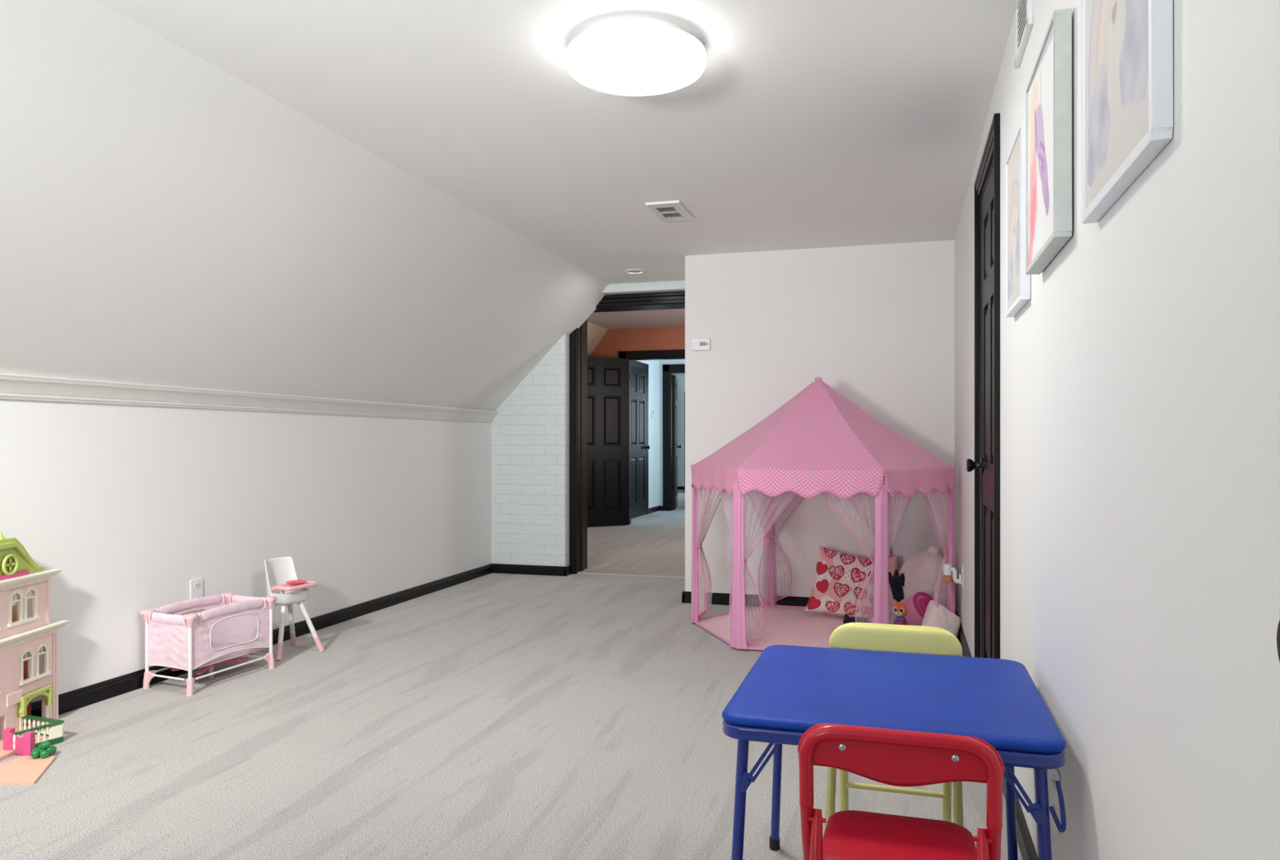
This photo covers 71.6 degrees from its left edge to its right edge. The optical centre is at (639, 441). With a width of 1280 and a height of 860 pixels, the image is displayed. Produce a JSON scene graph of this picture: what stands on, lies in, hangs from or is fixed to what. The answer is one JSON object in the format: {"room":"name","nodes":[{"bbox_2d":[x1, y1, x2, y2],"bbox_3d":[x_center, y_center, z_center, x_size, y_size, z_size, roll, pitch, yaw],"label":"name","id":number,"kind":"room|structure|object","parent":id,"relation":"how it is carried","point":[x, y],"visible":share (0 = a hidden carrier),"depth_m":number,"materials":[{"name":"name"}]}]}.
{"room":"children's room","nodes":[
{"label":"children's room","id":0,"kind":"room"},
{"bbox_2d":[0,398,491,702],"bbox_3d":[-2.304,0.383,3.076,0.100,1.275,8.250,0,0,16],"label":"wall","id":1,"kind":"structure","parent":0,"point":[134,504],"depth_m":4.10,"materials":[{"name":"paint"}]},
{"bbox_2d":[190,577,203,599],"bbox_3d":[-1.988,0.675,3.984,0.008,0.117,0.073,0,0,16],"label":"wall outlet","id":2,"kind":"object","parent":1,"relation":"attached to","point":[196,584],"visible":0.59,"depth_m":3.98,"materials":[{"name":"white plastic"}]},
{"bbox_2d":[194,582,199,588],"bbox_3d":[-1.986,0.645,3.983,0.002,0.028,0.034,0,0,16],"label":"socket","id":3,"kind":"object","parent":2,"relation":"attached to","point":[197,584],"depth_m":3.98,"materials":[{"name":"white plastic"}]},
{"bbox_2d":[0,372,497,422],"bbox_3d":[-2.231,-0.193,3.043,0.058,0.086,8.028,0,0,16],"label":"trim","id":4,"kind":"structure","parent":1,"relation":"attached to","point":[12,386],"depth_m":3.97,"materials":[{"name":"white paint"}]},
{"bbox_2d":[31,563,492,722],"bbox_3d":[-2.252,0.985,3.050,0.015,0.071,8.030,0,0,16],"label":"baseboard","id":5,"kind":"structure","parent":1,"relation":"attached to","point":[86,695],"depth_m":4.63,"materials":[{"name":"black paint"}]},
{"bbox_2d":[0,0,608,410],"bbox_3d":[-1.837,-0.750,2.958,1.064,1.051,8.280,0,0,16],"label":"sloped ceiling","id":6,"kind":"structure","parent":0,"point":[166,219],"depth_m":3.39,"materials":[{"name":"paint"}]},
{"bbox_2d":[0,489,1022,859],"bbox_3d":[0.087,1.070,9.959,7.700,0.100,22.800,0,0,16],"label":"floor","id":7,"kind":"structure","parent":0,"point":[491,716],"depth_m":2.96,"materials":[{"name":"grey carpet"}]},
{"bbox_2d":[0,531,70,784],"bbox_3d":[-2.005,0.663,2.966,0.405,0.716,0.650,0,0,0],"label":"dollhouse","id":8,"kind":"object","parent":7,"relation":"on","point":[22,637],"visible":1,"depth_m":3.04,"materials":[{"name":"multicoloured plastic"}]},
{"bbox_2d":[17,684,53,716],"bbox_3d":[-2.131,0.914,3.132,0.022,0.068,0.160,0,0,0],"label":"arch","id":9,"kind":"object","parent":8,"relation":"attached to","point":[24,697],"depth_m":3.12,"materials":[{"name":"yellow plastic"}]},
{"bbox_2d":[140,591,276,695],"bbox_3d":[-1.854,0.854,3.834,0.309,0.332,0.508,0,0,20],"label":"crib","id":10,"kind":"object","parent":7,"relation":"on","point":[206,632],"visible":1,"depth_m":3.71,"materials":[{"name":"pink fabric"}]},
{"bbox_2d":[251,555,324,659],"bbox_3d":[-1.702,0.795,4.288,0.242,0.457,0.254,0,0,36],"label":"high chair","id":11,"kind":"object","parent":7,"relation":"on","point":[279,570],"visible":0.84,"depth_m":4.29,"materials":[{"name":"white plastic"}]},
{"bbox_2d":[270,580,317,593],"bbox_3d":[-1.669,0.715,4.268,0.167,0.065,0.198,0,0,16],"label":"tray","id":12,"kind":"object","parent":11,"relation":"on","point":[284,587],"depth_m":4.26,"materials":[{"name":"pink plastic"}]},
{"bbox_2d":[285,579,306,584],"bbox_3d":[-1.649,0.675,4.261,0.096,0.012,0.096,0,0,16],"label":"plate","id":13,"kind":"object","parent":11,"relation":"on","point":[292,581],"visible":1,"depth_m":4.25,"materials":[{"name":"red plastic"}]},
{"bbox_2d":[690,377,956,650],"bbox_3d":[0.968,0.334,4.807,1.264,1.365,1.371,0,0,-15],"label":"tent","id":14,"kind":"object","parent":7,"relation":"on","point":[819,441],"visible":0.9,"depth_m":4.47,"materials":[{"name":"pink fabric"}]},
{"bbox_2d":[697,486,714,613],"bbox_3d":[0.368,0.565,4.819,0.034,0.825,0.329,0,0,-15],"label":"curtain","id":15,"kind":"object","parent":14,"relation":"hanging from","point":[700,488],"depth_m":4.90,"materials":[{"name":"pink fabric"}]},
{"bbox_2d":[698,487,720,610],"bbox_3d":[0.451,0.571,5.108,0.329,0.837,0.035,0,0,-43],"label":"curtain","id":16,"kind":"object","parent":14,"relation":"hanging from","point":[700,544],"depth_m":5.04,"materials":[{"name":"pink fabric"}]},
{"bbox_2d":[751,489,768,599],"bbox_3d":[0.668,0.576,5.312,0.329,0.848,0.033,0,0,-43],"label":"curtain","id":17,"kind":"object","parent":14,"relation":"hanging from","point":[765,593],"depth_m":5.42,"materials":[{"name":"pink fabric"}]},
{"bbox_2d":[744,494,788,636],"bbox_3d":[0.664,0.577,4.312,0.338,0.850,0.035,0,0,16],"label":"curtain","id":18,"kind":"object","parent":14,"relation":"hanging from","point":[748,554],"depth_m":4.33,"materials":[{"name":"pink fabric"}]},
{"bbox_2d":[772,493,801,589],"bbox_3d":[0.969,0.567,5.381,0.338,0.830,0.036,0,0,16],"label":"curtain","id":19,"kind":"object","parent":14,"relation":"hanging from","point":[774,566],"depth_m":5.43,"materials":[{"name":"pink fabric"}]},
{"bbox_2d":[804,544,874,619],"bbox_3d":[1.173,0.820,5.062,0.461,0.447,0.167,0,0,12],"label":"cushion","id":20,"kind":"object","parent":14,"relation":"on","point":[840,578],"visible":0.83,"depth_m":5.01,"materials":[{"name":"fabric"}]},
{"bbox_2d":[835,496,875,619],"bbox_3d":[0.959,0.572,4.229,0.338,0.839,0.034,0,0,16],"label":"curtain","id":21,"kind":"object","parent":14,"relation":"hanging from","point":[873,563],"depth_m":4.20,"materials":[{"name":"pink fabric"}]},
{"bbox_2d":[842,613,869,623],"bbox_3d":[1.174,0.976,4.823,0.143,0.067,0.070,0,0,4],"label":"stuffed toy","id":22,"kind":"object","parent":14,"relation":"on","point":[847,619],"visible":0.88,"depth_m":4.80,"materials":[{"name":"black fabric"}]},
{"bbox_2d":[853,492,875,558],"bbox_3d":[1.264,0.573,5.297,0.338,0.841,0.034,0,0,16],"label":"curtain","id":23,"kind":"object","parent":14,"relation":"hanging from","point":[860,492],"depth_m":5.26,"materials":[{"name":"pink fabric"}]},
{"bbox_2d":[868,617,873,622],"bbox_3d":[1.277,0.984,4.856,0.055,0.044,0.048,0,0,16],"label":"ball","id":24,"kind":"object","parent":14,"relation":"on","point":[871,620],"visible":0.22,"depth_m":4.84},
{"bbox_2d":[888,555,897,576],"bbox_3d":[1.364,0.835,5.143,0.348,0.360,0.134,0,0,22],"label":"cushion","id":25,"kind":"object","parent":14,"relation":"on","point":[892,561],"visible":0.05,"depth_m":5.10,"materials":[{"name":"fabric"}]},
{"bbox_2d":[888,492,901,621],"bbox_3d":[1.252,0.566,4.301,0.176,0.827,0.296,0,0,16],"label":"curtain","id":26,"kind":"object","parent":14,"relation":"hanging from","point":[891,494],"depth_m":4.25,"materials":[{"name":"pink fabric"}]},
{"bbox_2d":[888,568,905,624],"bbox_3d":[1.398,0.857,4.879,0.103,0.308,0.104,0,0,-32],"label":"plush","id":27,"kind":"object","parent":14,"relation":"on","point":[896,581],"visible":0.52,"depth_m":4.85},
{"bbox_2d":[893,599,907,624],"bbox_3d":[1.376,0.913,4.684,0.088,0.157,0.083,0,0,36],"label":"fox","id":28,"kind":"object","parent":14,"relation":"on","point":[900,608],"visible":0.76,"depth_m":4.66,"materials":[{"name":"orange plastic"}]},
{"bbox_2d":[894,591,937,625],"bbox_3d":[1.460,0.898,4.686,0.158,0.227,0.243,0,0,-32],"label":"slipper","id":29,"kind":"object","parent":14,"relation":"in","point":[917,604],"visible":0.45,"depth_m":4.63,"materials":[{"name":"pink fabric"}]},
{"bbox_2d":[898,546,947,607],"bbox_3d":[1.571,0.796,4.907,0.313,0.440,0.247,0,0,16],"label":"pillow","id":30,"kind":"object","parent":14,"relation":"in","point":[921,571],"visible":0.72,"depth_m":4.82,"materials":[{"name":"pink fabric"}]},
{"bbox_2d":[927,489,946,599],"bbox_3d":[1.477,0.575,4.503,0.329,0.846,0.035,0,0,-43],"label":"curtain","id":31,"kind":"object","parent":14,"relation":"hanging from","point":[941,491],"depth_m":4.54,"materials":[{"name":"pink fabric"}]},
{"bbox_2d":[927,491,946,604],"bbox_3d":[1.560,0.569,4.791,0.034,0.834,0.329,0,0,-15],"label":"curtain","id":32,"kind":"object","parent":14,"relation":"hanging from","point":[935,491],"depth_m":4.71,"materials":[{"name":"pink fabric"}]},
{"bbox_2d":[721,644,1066,859],"bbox_3d":[0.520,0.764,1.864,0.600,0.512,0.621,0,0,17],"label":"folding table","id":33,"kind":"object","parent":7,"relation":"on","point":[789,690],"visible":0.99,"depth_m":1.72,"materials":[{"name":"blue plastic"}]},
{"bbox_2d":[824,622,963,829],"bbox_3d":[0.603,0.739,2.111,0.314,0.577,0.354,0,0,17],"label":"folding chair","id":34,"kind":"object","parent":7,"relation":"on","point":[908,638],"visible":0.45,"depth_m":2.17,"materials":[{"name":"yellow metal"}]},
{"bbox_2d":[797,723,1004,859],"bbox_3d":[0.426,0.739,1.466,0.314,0.577,0.354,0,0,17],"label":"folding chair","id":35,"kind":"object","parent":7,"relation":"on","point":[889,756],"visible":1,"depth_m":1.41,"materials":[{"name":"red metal"}]},
{"bbox_2d":[921,600,960,636],"bbox_3d":[1.538,0.940,4.542,0.173,0.243,0.236,0,0,30],"label":"cushion","id":36,"kind":"object","parent":7,"relation":"on","point":[940,616],"visible":0.52,"depth_m":4.51,"materials":[{"name":"fabric"}]},
{"bbox_2d":[95,0,1016,284],"bbox_3d":[-0.050,-1.226,2.458,2.646,0.100,8.300,0,0,16],"label":"ceiling","id":37,"kind":"structure","parent":0,"point":[805,124],"depth_m":3.10,"materials":[{"name":"paint"}]},
{"bbox_2d":[624,268,645,273],"bbox_3d":[-0.035,-1.172,6.125,0.144,0.008,0.144,0,0,16],"label":"recessed light","id":38,"kind":"object","parent":37,"relation":"in","point":[631,270],"visible":1,"depth_m":6.11,"materials":[{"name":"white metal"}]},
{"bbox_2d":[565,17,706,96],"bbox_3d":[-0.012,-1.133,2.630,0.417,0.086,0.417,0,0,16],"label":"ceiling lamp","id":39,"kind":"object","parent":37,"relation":"attached to","point":[624,56],"visible":1,"depth_m":2.54,"materials":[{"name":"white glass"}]},
{"bbox_2d":[645,200,694,222],"bbox_3d":[0.157,-1.170,4.521,0.170,0.012,0.350,0,0,16],"label":"ceiling vent","id":40,"kind":"object","parent":37,"relation":"in","point":[667,211],"visible":1,"depth_m":4.49,"materials":[{"name":"white metal"}]},
{"bbox_2d":[491,280,684,566],"bbox_3d":[-0.294,-0.088,6.729,1.860,2.236,0.120,0,0,16],"label":"brick wall","id":41,"kind":"structure","parent":0,"point":[531,428],"depth_m":6.81,"materials":[{"name":"white brick"}]},
{"bbox_2d":[491,563,566,576],"bbox_3d":[-0.858,0.985,6.820,0.625,0.071,0.015,0,0,16],"label":"baseboard","id":42,"kind":"structure","parent":41,"relation":"attached to","point":[496,567],"depth_m":6.81,"materials":[{"name":"black paint"}]},
{"bbox_2d":[564,564,571,575],"bbox_3d":[-0.549,0.987,6.794,0.017,0.066,0.135,0,0,16],"label":"baseboard reveal","id":43,"kind":"structure","parent":41,"relation":"attached to","point":[568,568],"depth_m":6.78,"materials":[{"name":"black paint"}]},
{"bbox_2d":[577,568,684,577],"bbox_3d":[-0.015,1.015,6.840,0.985,0.010,0.235,0,0,16],"label":"threshold","id":44,"kind":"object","parent":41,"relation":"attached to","point":[588,571],"depth_m":6.83,"materials":[{"name":"brown wood"}]},
{"bbox_2d":[586,320,658,518],"bbox_3d":[-1.204,-0.205,10.426,1.360,2.450,6.010,0,0,16],"label":"wall","id":45,"kind":"structure","parent":0,"point":[653,367],"depth_m":12.76,"materials":[{"name":"paint"}]},
{"bbox_2d":[631,360,649,518],"bbox_3d":[-0.017,-0.032,11.985,0.093,2.103,1.066,0,0,16],"label":"door","id":46,"kind":"structure","parent":45,"relation":"in","point":[639,371],"depth_m":12.08,"materials":[{"name":"black paint"}]},
{"bbox_2d":[650,409,653,417],"bbox_3d":[0.178,-0.395,12.741,0.028,0.110,0.070,0,0,16],"label":"wall thermostat","id":47,"kind":"object","parent":45,"relation":"attached to","point":[651,411],"visible":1,"depth_m":12.71,"materials":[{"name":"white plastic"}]},
{"bbox_2d":[648,505,659,513],"bbox_3d":[0.186,0.985,12.790,0.015,0.071,0.700,0,0,16],"label":"baseboard","id":48,"kind":"structure","parent":45,"relation":"attached to","point":[655,508],"depth_m":12.80,"materials":[{"name":"black paint"}]},
{"bbox_2d":[586,308,684,375],"bbox_3d":[0.786,-1.430,13.862,6.700,0.100,13.710,0,0,16],"label":"ceiling","id":49,"kind":"structure","parent":0,"point":[675,317],"depth_m":10.00,"materials":[{"name":"white paint"}]},
{"bbox_2d":[589,326,684,357],"bbox_3d":[0.756,-0.200,10.662,5.000,2.460,0.120,0,0,16],"label":"wall","id":50,"kind":"structure","parent":0,"point":[614,340],"depth_m":10.82,"materials":[{"name":"paint"}]},
{"bbox_2d":[586,356,630,526],"bbox_3d":[-0.490,0.002,10.630,0.812,2.020,0.044,0,0,-26],"label":"door","id":51,"kind":"structure","parent":50,"relation":"in","point":[608,502],"depth_m":10.67,"materials":[{"name":"black paint"}]},
{"bbox_2d":[618,349,684,524],"bbox_3d":[0.399,-0.042,10.759,1.328,2.124,0.150,0,0,16],"label":"trim","id":52,"kind":"structure","parent":50,"relation":"attached to","point":[671,353],"depth_m":10.81,"materials":[{"name":"black paint"}]},
{"bbox_2d":[658,359,684,510],"bbox_3d":[1.657,-0.230,12.797,3.040,2.500,0.120,0,0,16],"label":"wall","id":53,"kind":"structure","parent":0,"point":[668,362],"depth_m":13.12,"materials":[{"name":"paint"}]},
{"bbox_2d":[662,364,684,511],"bbox_3d":[0.924,-0.057,13.380,1.017,2.154,0.879,0,0,16],"label":"door frame","id":54,"kind":"structure","parent":53,"relation":"in","point":[670,446],"depth_m":13.09,"materials":[{"name":"black paint"}]},
{"bbox_2d":[675,374,684,486],"bbox_3d":[1.009,-0.230,16.466,4.700,2.500,6.580,0,0,16],"label":"wall","id":55,"kind":"structure","parent":0,"point":[681,379],"depth_m":18.78,"materials":[{"name":"paint"}]},
{"bbox_2d":[677,486,684,489],"bbox_3d":[1.464,0.985,18.605,4.200,0.071,0.015,0,0,16],"label":"baseboard","id":56,"kind":"structure","parent":55,"relation":"attached to","point":[678,487],"depth_m":18.77,"materials":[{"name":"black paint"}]},
{"bbox_2d":[684,391,684,492],"bbox_3d":[1.061,0.012,17.974,0.036,2.000,0.760,0,0,26],"label":"door","id":57,"kind":"structure","parent":55,"relation":"in","point":[684,392],"depth_m":17.64,"materials":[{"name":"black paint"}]},
{"bbox_2d":[684,240,954,596],"bbox_3d":[1.319,-0.088,5.806,1.892,2.216,0.910,0,0,16],"label":"wall","id":58,"kind":"structure","parent":0,"point":[875,322],"depth_m":5.41,"materials":[{"name":"paint"}]},
{"bbox_2d":[569,291,684,573],"bbox_3d":[0.035,-0.050,6.806,1.130,2.140,0.272,0,0,16],"label":"door frame","id":59,"kind":"structure","parent":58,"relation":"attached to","point":[636,301],"depth_m":6.84,"materials":[{"name":"black paint"}]},
{"bbox_2d":[691,337,711,351],"bbox_3d":[0.383,-0.611,5.584,0.122,0.078,0.031,0,0,16],"label":"thermostat","id":60,"kind":"object","parent":58,"relation":"attached to","point":[697,344],"visible":1,"depth_m":5.57,"materials":[{"name":"white plastic"}]},
{"bbox_2d":[681,591,809,606],"bbox_3d":[1.051,0.985,5.402,1.629,0.071,0.015,0,0,16],"label":"baseboard","id":61,"kind":"structure","parent":58,"relation":"attached to","point":[722,598],"depth_m":5.51,"materials":[{"name":"black paint"}]},
{"bbox_2d":[954,0,1279,859],"bbox_3d":[0.882,-0.088,1.724,0.120,2.216,7.401,0,0,16],"label":"wall","id":62,"kind":"structure","parent":0,"point":[1140,369],"depth_m":1.07,"materials":[{"name":"paint"}]},
{"bbox_2d":[960,563,963,588],"bbox_3d":[1.624,0.679,4.476,0.009,0.117,0.073,0,0,17],"label":"wall outlet","id":63,"kind":"object","parent":62,"relation":"attached to","point":[962,567],"visible":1,"depth_m":4.45,"materials":[{"name":"white plastic"}]},
{"bbox_2d":[942,563,961,584],"bbox_3d":[1.576,0.670,4.490,0.089,0.098,0.046,0,0,16],"label":"air freshener","id":64,"kind":"object","parent":63,"relation":"attached to","point":[947,567],"visible":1,"depth_m":4.48,"materials":[{"name":"white plastic"}]},
{"bbox_2d":[944,574,950,582],"bbox_3d":[1.556,0.695,4.496,0.030,0.042,0.030,0,0,16],"label":"oil bottle","id":65,"kind":"object","parent":64,"relation":"on","point":[947,577],"depth_m":4.48,"materials":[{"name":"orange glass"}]},
{"bbox_2d":[955,606,972,657],"bbox_3d":[1.591,0.985,4.376,0.015,0.071,1.690,0,0,16],"label":"baseboard","id":66,"kind":"structure","parent":62,"relation":"attached to","point":[966,651],"depth_m":4.29,"materials":[{"name":"black paint"}]},
{"bbox_2d":[966,112,999,658],"bbox_3d":[1.253,-0.007,3.173,0.126,2.060,0.790,0,0,16],"label":"door","id":67,"kind":"structure","parent":62,"relation":"in","point":[986,464],"depth_m":3.18,"materials":[{"name":"black paint"}]},
{"bbox_2d":[1005,120,1031,317],"bbox_3d":[0.974,-0.557,2.293,0.022,0.431,0.327,0,0,16],"label":"framed picture","id":68,"kind":"object","parent":62,"relation":"attached to","point":[1018,284],"visible":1,"depth_m":2.26,"materials":[{"name":"paper"}]},
{"bbox_2d":[1007,132,1020,309],"bbox_3d":[0.967,-0.557,2.295,0.001,0.407,0.300,0,0,16],"label":"print","id":69,"kind":"object","parent":68,"relation":"attached to","point":[1014,163],"depth_m":2.29},
{"bbox_2d":[1002,774,1038,859],"bbox_3d":[0.814,0.985,1.733,0.015,0.071,2.220,0,0,16],"label":"baseboard","id":70,"kind":"structure","parent":62,"relation":"attached to","point":[1025,843],"depth_m":2.19,"materials":[{"name":"black paint"}]},
{"bbox_2d":[1014,0,1033,68],"bbox_3d":[0.959,-1.067,2.222,0.012,0.169,0.264,0,0,16],"label":"air vent","id":71,"kind":"object","parent":62,"relation":"in","point":[1024,9],"visible":1,"depth_m":2.23,"materials":[{"name":"white metal"}]},
{"bbox_2d":[1025,8,1072,275],"bbox_3d":[0.818,-0.576,1.788,0.030,0.412,0.384,0,0,16],"label":"framed picture","id":72,"kind":"object","parent":62,"relation":"attached to","point":[1048,91],"visible":1,"depth_m":1.68,"materials":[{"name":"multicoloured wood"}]},
{"bbox_2d":[1028,25,1053,265],"bbox_3d":[0.808,-0.576,1.791,0.001,0.392,0.361,0,0,16],"label":"print","id":73,"kind":"object","parent":72,"relation":"attached to","point":[1041,90],"depth_m":1.78},
{"bbox_2d":[1051,768,1061,833],"bbox_3d":[0.829,0.710,1.771,0.009,0.117,0.073,0,0,16],"label":"wall outlet","id":74,"kind":"object","parent":62,"relation":"attached to","point":[1055,775],"visible":0.51,"depth_m":1.76,"materials":[{"name":"white plastic"}]},
{"bbox_2d":[1052,773,1056,791],"bbox_3d":[0.826,0.680,1.771,0.002,0.028,0.034,0,0,16],"label":"socket","id":75,"kind":"object","parent":74,"relation":"attached to","point":[1054,775],"depth_m":1.76,"materials":[{"name":"white plastic"}]},
{"bbox_2d":[1081,0,1173,223],"bbox_3d":[0.658,-0.604,1.217,0.022,0.513,0.413,0,0,16],"label":"framed picture","id":76,"kind":"object","parent":62,"relation":"attached to","point":[1127,45],"visible":1,"depth_m":1.18,"materials":[{"name":"paper"}]},
{"bbox_2d":[1086,0,1148,208],"bbox_3d":[0.651,-0.604,1.219,0.001,0.485,0.382,0,0,16],"label":"print","id":77,"kind":"object","parent":76,"relation":"attached to","point":[1117,30],"depth_m":1.22},
{"bbox_2d":[1276,619,1279,661],"bbox_3d":[0.387,-0.007,0.227,0.126,2.060,0.910,0,0,16],"label":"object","id":78,"kind":"structure","parent":62,"relation":"in","point":[1278,625],"depth_m":0.60,"materials":[{"name":"black metal"}]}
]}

